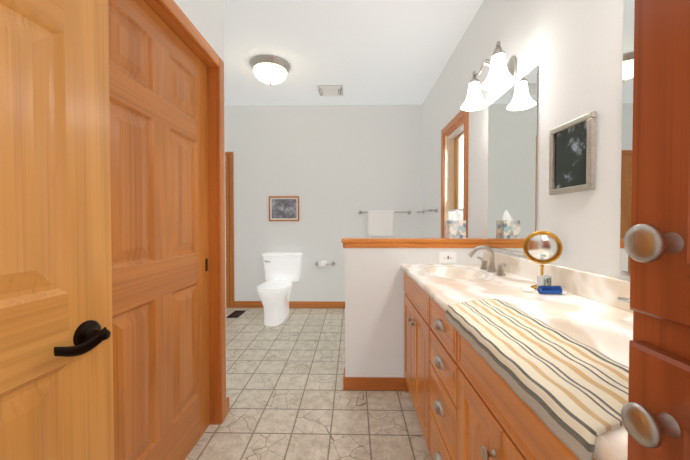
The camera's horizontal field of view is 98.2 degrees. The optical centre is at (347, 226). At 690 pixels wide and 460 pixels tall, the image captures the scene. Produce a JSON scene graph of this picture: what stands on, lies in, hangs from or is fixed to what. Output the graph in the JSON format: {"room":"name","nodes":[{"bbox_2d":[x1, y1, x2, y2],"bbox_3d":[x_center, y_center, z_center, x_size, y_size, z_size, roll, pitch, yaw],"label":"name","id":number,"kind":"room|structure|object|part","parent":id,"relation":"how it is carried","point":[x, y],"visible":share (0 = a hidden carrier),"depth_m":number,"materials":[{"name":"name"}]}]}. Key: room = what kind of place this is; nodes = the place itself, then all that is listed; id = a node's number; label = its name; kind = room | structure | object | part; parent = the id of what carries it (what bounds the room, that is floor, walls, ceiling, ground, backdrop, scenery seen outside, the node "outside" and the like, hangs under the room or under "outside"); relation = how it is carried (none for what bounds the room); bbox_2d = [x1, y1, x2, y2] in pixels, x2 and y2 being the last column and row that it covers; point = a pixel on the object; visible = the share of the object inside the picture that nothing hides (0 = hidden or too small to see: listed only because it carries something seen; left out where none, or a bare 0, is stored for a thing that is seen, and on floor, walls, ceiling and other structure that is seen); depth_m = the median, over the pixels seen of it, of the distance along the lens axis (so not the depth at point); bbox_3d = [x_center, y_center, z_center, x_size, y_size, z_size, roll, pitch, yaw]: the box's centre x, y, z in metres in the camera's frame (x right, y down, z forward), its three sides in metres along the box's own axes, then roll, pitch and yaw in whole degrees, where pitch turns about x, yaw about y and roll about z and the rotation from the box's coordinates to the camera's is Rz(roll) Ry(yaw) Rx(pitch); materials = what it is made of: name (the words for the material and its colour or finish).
{"room":"bathroom","nodes":[
{"label":"bathroom","id":0,"kind":"room"},
{"bbox_2d":[174,0,226,397],"bbox_3d":[-0.793,-0.213,1.356,0.090,2.720,0.910,0,1,1],"label":"wall","id":1,"kind":"structure","parent":0,"point":[201,15],"depth_m":1.63,"materials":[{"name":"paint"}]},
{"bbox_2d":[207,67,218,424],"bbox_3d":[-0.785,0.116,1.708,0.091,2.050,0.016,0,1,1],"label":"door jamb","id":2,"kind":"structure","parent":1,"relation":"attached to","point":[213,239],"depth_m":1.70,"materials":[{"name":"brown wood"}]},
{"bbox_2d":[226,397,229,414],"bbox_3d":[-0.733,1.095,1.813,0.013,0.088,0.063,0,1,1],"label":"baseboard","id":3,"kind":"structure","parent":1,"relation":"attached to","point":[227,405],"depth_m":1.81,"materials":[{"name":"brown wood"}]},
{"bbox_2d":[185,307,430,459],"bbox_3d":[-0.757,1.162,1.950,3.720,0.050,4.415,0,1,1],"label":"floor","id":4,"kind":"structure","parent":0,"point":[290,398],"depth_m":1.91,"materials":[{"name":"tile"}]},
{"bbox_2d":[226,310,245,317],"bbox_3d":[-1.393,1.104,3.754,0.140,0.007,0.280,0,1,1],"label":"floor vent","id":5,"kind":"object","parent":4,"relation":"in","point":[236,313],"visible":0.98,"depth_m":3.73,"materials":[{"name":"black metal"}]},
{"bbox_2d":[257,252,302,325],"bbox_3d":[-0.851,0.733,3.642,0.508,0.753,0.769,0,1,1],"label":"toilet","id":6,"kind":"object","parent":4,"relation":"on","point":[282,270],"visible":0.96,"depth_m":3.64,"materials":[{"name":"white ceramic"}]},
{"bbox_3d":[-0.853,0.706,3.541,0.372,0.037,0.566,0,1,1],"label":"seat","id":7,"kind":"part","parent":6,"relation":"part of","materials":[{"name":"white plastic"}]},
{"bbox_2d":[401,245,632,459],"bbox_3d":[0.637,0.634,1.212,0.600,1.030,1.688,0,1,1],"label":"bathroom vanity","id":8,"kind":"object","parent":4,"relation":"on","point":[468,403],"visible":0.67,"depth_m":1.04,"materials":[{"name":"brown wood"}]},
{"bbox_2d":[468,245,505,275],"bbox_3d":[0.748,0.251,1.730,0.232,0.281,0.346,0,1,1],"label":"faucet","id":9,"kind":"object","parent":8,"relation":"on","point":[484,270],"depth_m":1.72,"materials":[{"name":"silver metal"}]},
{"bbox_2d":[523,288,533,291],"bbox_3d":[0.748,0.264,1.232,0.038,0.016,0.016,0,1,24],"label":"lip balm","id":10,"kind":"object","parent":8,"relation":"on","point":[528,290],"visible":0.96,"depth_m":1.23,"materials":[{"name":"white plastic"}]},
{"bbox_2d":[445,298,628,459],"bbox_3d":[0.440,0.296,0.754,0.221,0.055,0.707,0,1,1],"label":"striped towel","id":11,"kind":"object","parent":8,"relation":"on","point":[570,392],"visible":0.96,"depth_m":0.58,"materials":[{"name":"fabric"}]},
{"bbox_2d":[523,231,562,288],"bbox_3d":[0.848,0.145,1.301,0.128,0.250,0.084,0,1,1],"label":"makeup mirror","id":12,"kind":"object","parent":8,"relation":"on","point":[542,247],"visible":0.77,"depth_m":1.30,"materials":[{"name":"gold metal"}]},
{"bbox_3d":[0.848,0.093,1.300,0.118,0.133,0.072,0,1,1],"label":"glass","id":13,"kind":"part","parent":12,"relation":"part of","materials":[{"name":"white"}]},
{"bbox_2d":[537,275,551,290],"bbox_3d":[0.829,0.240,1.255,0.064,0.064,0.023,0,1,-26],"label":"desk clock","id":14,"kind":"object","parent":8,"relation":"on","point":[544,280],"visible":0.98,"depth_m":1.25,"materials":[{"name":"grey"}]},
{"bbox_2d":[537,286,566,293],"bbox_3d":[0.822,0.256,1.200,0.095,0.034,0.034,0,1,1],"label":"tube","id":15,"kind":"object","parent":8,"relation":"on","point":[552,289],"visible":1,"depth_m":1.19,"materials":[{"name":"blue plastic"}]},
{"bbox_2d":[617,297,629,303],"bbox_3d":[0.729,0.267,0.720,0.232,0.281,0.346,0,1,1],"label":"faucet","id":16,"kind":"object","parent":8,"relation":"on","point":[627,300],"depth_m":0.87,"materials":[{"name":"silver metal"}]},
{"bbox_2d":[621,0,689,459],"bbox_3d":[0.601,0.043,0.089,0.630,2.250,0.535,0,1,1],"label":"linen cabinet","id":17,"kind":"object","parent":4,"relation":"on","point":[655,414],"visible":1,"depth_m":0.31,"materials":[{"name":"brown wood"}]},
{"bbox_2d":[225,104,421,301],"bbox_3d":[-0.717,-0.258,4.074,3.720,2.720,0.120,0,1,1],"label":"wall","id":18,"kind":"structure","parent":0,"point":[336,169],"depth_m":4.00,"materials":[{"name":"paint"}]},
{"bbox_2d":[225,156,229,307],"bbox_3d":[-1.993,0.083,4.026,0.810,2.030,0.030,0,1,1],"label":"closet door","id":19,"kind":"structure","parent":18,"relation":"in","point":[227,232],"depth_m":4.00,"materials":[{"name":"brown wood"}]},
{"bbox_2d":[229,152,233,307],"bbox_3d":[-1.993,0.053,4.034,0.926,2.100,0.019,0,1,1],"label":"trim","id":20,"kind":"structure","parent":18,"relation":"attached to","point":[231,198],"depth_m":4.02,"materials":[{"name":"brown wood"}]},
{"bbox_2d":[269,196,298,220],"bbox_3d":[-0.848,-0.234,4.004,0.410,0.335,0.021,0,1,1],"label":"picture frame","id":21,"kind":"object","parent":18,"relation":"attached to","point":[283,208],"visible":1,"depth_m":4.00,"materials":[{"name":"brown wood"}]},
{"bbox_2d":[234,301,344,307],"bbox_3d":[-0.268,1.059,4.021,2.520,0.088,0.013,0,1,1],"label":"baseboard","id":22,"kind":"structure","parent":18,"relation":"attached to","point":[292,304],"depth_m":4.02,"materials":[{"name":"brown wood"}]},
{"bbox_2d":[315,261,334,267],"bbox_3d":[-0.301,0.504,3.964,0.272,0.086,0.106,0,1,1],"label":"toilet paper holder","id":23,"kind":"object","parent":18,"relation":"attached to","point":[322,264],"visible":1,"depth_m":3.94,"materials":[{"name":"silver metal"}]},
{"bbox_2d":[359,210,410,235],"bbox_3d":[0.501,-0.039,3.946,0.702,0.341,0.095,0,1,1],"label":"towel rail","id":24,"kind":"object","parent":18,"relation":"attached to","point":[380,222],"visible":1,"depth_m":3.90,"materials":[{"name":"white fabric"}]},
{"bbox_2d":[367,210,393,235],"bbox_3d":[0.438,-0.037,3.924,0.346,0.338,0.050,0,1,1],"label":"towel","id":25,"kind":"object","parent":24,"relation":"hanging from","point":[379,222],"depth_m":3.90,"materials":[{"name":"white fabric"}]},
{"bbox_2d":[224,0,483,105],"bbox_3d":[-0.757,-1.607,1.905,3.720,0.050,4.415,0,1,1],"label":"ceiling","id":26,"kind":"structure","parent":0,"point":[380,52],"depth_m":2.65,"materials":[{"name":"white paint"}]},
{"bbox_2d":[249,55,290,85],"bbox_3d":[-0.766,-1.500,2.974,0.396,0.197,0.396,0,1,1],"label":"ceiling light","id":27,"kind":"object","parent":26,"relation":"attached to","point":[270,69],"visible":1,"depth_m":2.86,"materials":[{"name":"white glass"}]},
{"bbox_2d":[317,85,343,96],"bbox_3d":[-0.196,-1.595,3.547,0.300,0.028,0.280,0,1,1],"label":"ceiling vent","id":28,"kind":"object","parent":26,"relation":"in","point":[329,90],"visible":1,"depth_m":3.50,"materials":[{"name":"white plastic"}]},
{"bbox_2d":[345,248,483,377],"bbox_3d":[0.471,0.624,2.121,0.970,1.020,0.120,0,1,1],"label":"wall","id":29,"kind":"structure","parent":0,"point":[374,312],"depth_m":2.06,"materials":[{"name":"paint"}]},
{"bbox_2d":[343,377,404,390],"bbox_3d":[0.186,1.091,2.067,0.428,0.088,0.013,0,1,1],"label":"baseboard","id":30,"kind":"structure","parent":29,"relation":"attached to","point":[377,383],"depth_m":2.06,"materials":[{"name":"brown wood"}]},
{"bbox_2d":[341,238,486,247],"bbox_3d":[0.459,0.117,2.113,0.994,0.062,0.164,0,1,1],"label":"trim","id":31,"kind":"structure","parent":29,"relation":"on","point":[408,243],"depth_m":2.04,"materials":[{"name":"brown wood"}]},
{"bbox_2d":[445,210,465,238],"bbox_3d":[0.763,-0.015,2.113,0.112,0.202,0.112,0,1,1],"label":"tissue box","id":32,"kind":"object","parent":31,"relation":"on","point":[455,226],"visible":1,"depth_m":2.06,"materials":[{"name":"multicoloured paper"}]},
{"bbox_2d":[440,252,455,262],"bbox_3d":[0.690,0.213,2.045,0.113,0.076,0.008,0,1,1],"label":"outlet","id":33,"kind":"object","parent":29,"relation":"attached to","point":[447,257],"visible":1,"depth_m":2.04,"materials":[{"name":"white plastic"}]},
{"bbox_2d":[422,0,629,280],"bbox_3d":[1.026,-0.221,1.834,0.150,2.720,4.295,0,1,1],"label":"wall","id":34,"kind":"structure","parent":0,"point":[572,50],"depth_m":1.37,"materials":[{"name":"paint"}]},
{"bbox_2d":[417,208,436,213],"bbox_3d":[0.938,-0.177,3.559,0.087,0.052,0.652,0,1,1],"label":"towel rail","id":35,"kind":"object","parent":34,"relation":"attached to","point":[429,210],"visible":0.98,"depth_m":3.38,"materials":[{"name":"silver metal"}]},
{"bbox_2d":[461,41,516,110],"bbox_3d":[0.831,-0.863,1.720,0.233,0.224,0.470,0,1,1],"label":"sconce","id":36,"kind":"object","parent":34,"relation":"attached to","point":[502,75],"visible":1,"depth_m":1.64,"materials":[{"name":"white glass"}]},
{"bbox_2d":[487,66,537,255],"bbox_3d":[0.942,-0.324,1.746,0.010,0.952,0.530,0,1,1],"label":"mirror","id":37,"kind":"object","parent":34,"relation":"attached to","point":[512,148],"visible":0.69,"depth_m":1.69,"materials":[{"name":"clear glass"}]},
{"bbox_2d":[483,250,632,312],"bbox_3d":[0.925,0.225,1.200,0.024,0.098,1.688,0,1,1],"label":"backsplash","id":38,"kind":"structure","parent":34,"relation":"attached to","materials":[{"name":"stone"}]},
{"bbox_2d":[549,111,596,194],"bbox_3d":[0.927,-0.286,1.241,0.021,0.294,0.241,0,1,1],"label":"picture frame","id":39,"kind":"object","parent":34,"relation":"attached to","point":[572,156],"visible":1,"depth_m":1.22,"materials":[{"name":"beige wood"}]},
{"bbox_2d":[554,121,586,188],"bbox_3d":[0.932,-0.286,1.241,0.011,0.246,0.193,0,1,1],"label":"art","id":40,"kind":"object","parent":39,"relation":"attached to","point":[570,139],"depth_m":1.23,"materials":[{"name":"black paper"}]},
{"bbox_2d":[620,0,634,276],"bbox_3d":[0.923,-0.307,0.719,0.010,0.952,0.585,0,1,1],"label":"mirror","id":41,"kind":"object","parent":34,"relation":"attached to","point":[627,120],"visible":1,"depth_m":0.99,"materials":[{"name":"clear glass"}]},
{"bbox_3d":[-0.812,-0.196,0.311,0.090,2.720,1.180,0,1,1],"label":"wall","id":42,"kind":"structure","parent":0,"visible":0},
{"bbox_2d":[0,0,113,459],"bbox_3d":[-0.680,0.142,0.383,0.141,2.030,0.820,0,1,6],"label":"entry door","id":43,"kind":"structure","parent":42,"relation":"in","point":[56,368],"depth_m":0.66,"materials":[{"name":"brown wood"}]},
{"bbox_3d":[-0.607,0.262,0.682,0.053,0.066,0.141,0,1,6],"label":"lever","id":44,"kind":"part","parent":43,"relation":"part of","materials":[{"name":"black metal"}]},
{"bbox_2d":[108,0,209,459],"bbox_3d":[-0.813,0.129,1.294,0.036,2.030,0.810,0,1,1],"label":"pocket door","id":45,"kind":"structure","parent":42,"relation":"in","point":[158,96],"depth_m":1.25,"materials":[{"name":"brown wood"}]},
{"bbox_3d":[-0.789,0.217,1.672,0.002,0.070,0.024,0,1,1],"label":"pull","id":46,"kind":"part","parent":45,"relation":"part of","materials":[{"name":"black metal"}]},
{"bbox_2d":[144,0,225,423],"bbox_3d":[-0.783,0.098,1.310,0.110,2.100,0.910,0,1,1],"label":"door frame","id":47,"kind":"structure","parent":42,"relation":"attached to","point":[221,240],"depth_m":1.70,"materials":[{"name":"brown wood"}]},
{"bbox_3d":[1.043,0.656,2.726,0.150,0.937,0.556,0,1,1],"label":"wall","id":48,"kind":"structure","parent":0,"visible":0},
{"bbox_2d":[441,110,468,237],"bbox_3d":[1.016,-0.360,2.710,0.134,1.220,0.680,0,1,1],"label":"window","id":49,"kind":"structure","parent":48,"relation":"in","point":[453,191],"depth_m":2.92,"materials":[{"name":"brown wood"}]},
{"bbox_2d":[448,123,463,219],"bbox_3d":[1.015,-0.360,2.710,0.056,1.058,0.516,0,1,1],"label":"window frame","id":50,"kind":"structure","parent":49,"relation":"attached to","point":[457,131],"depth_m":2.81,"materials":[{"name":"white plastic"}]},
{"bbox_3d":[1.067,-0.360,2.709,0.004,0.996,0.456,0,1,1],"label":"glass","id":51,"kind":"part","parent":49,"relation":"part of","materials":[{"name":"white glass"}]}
]}

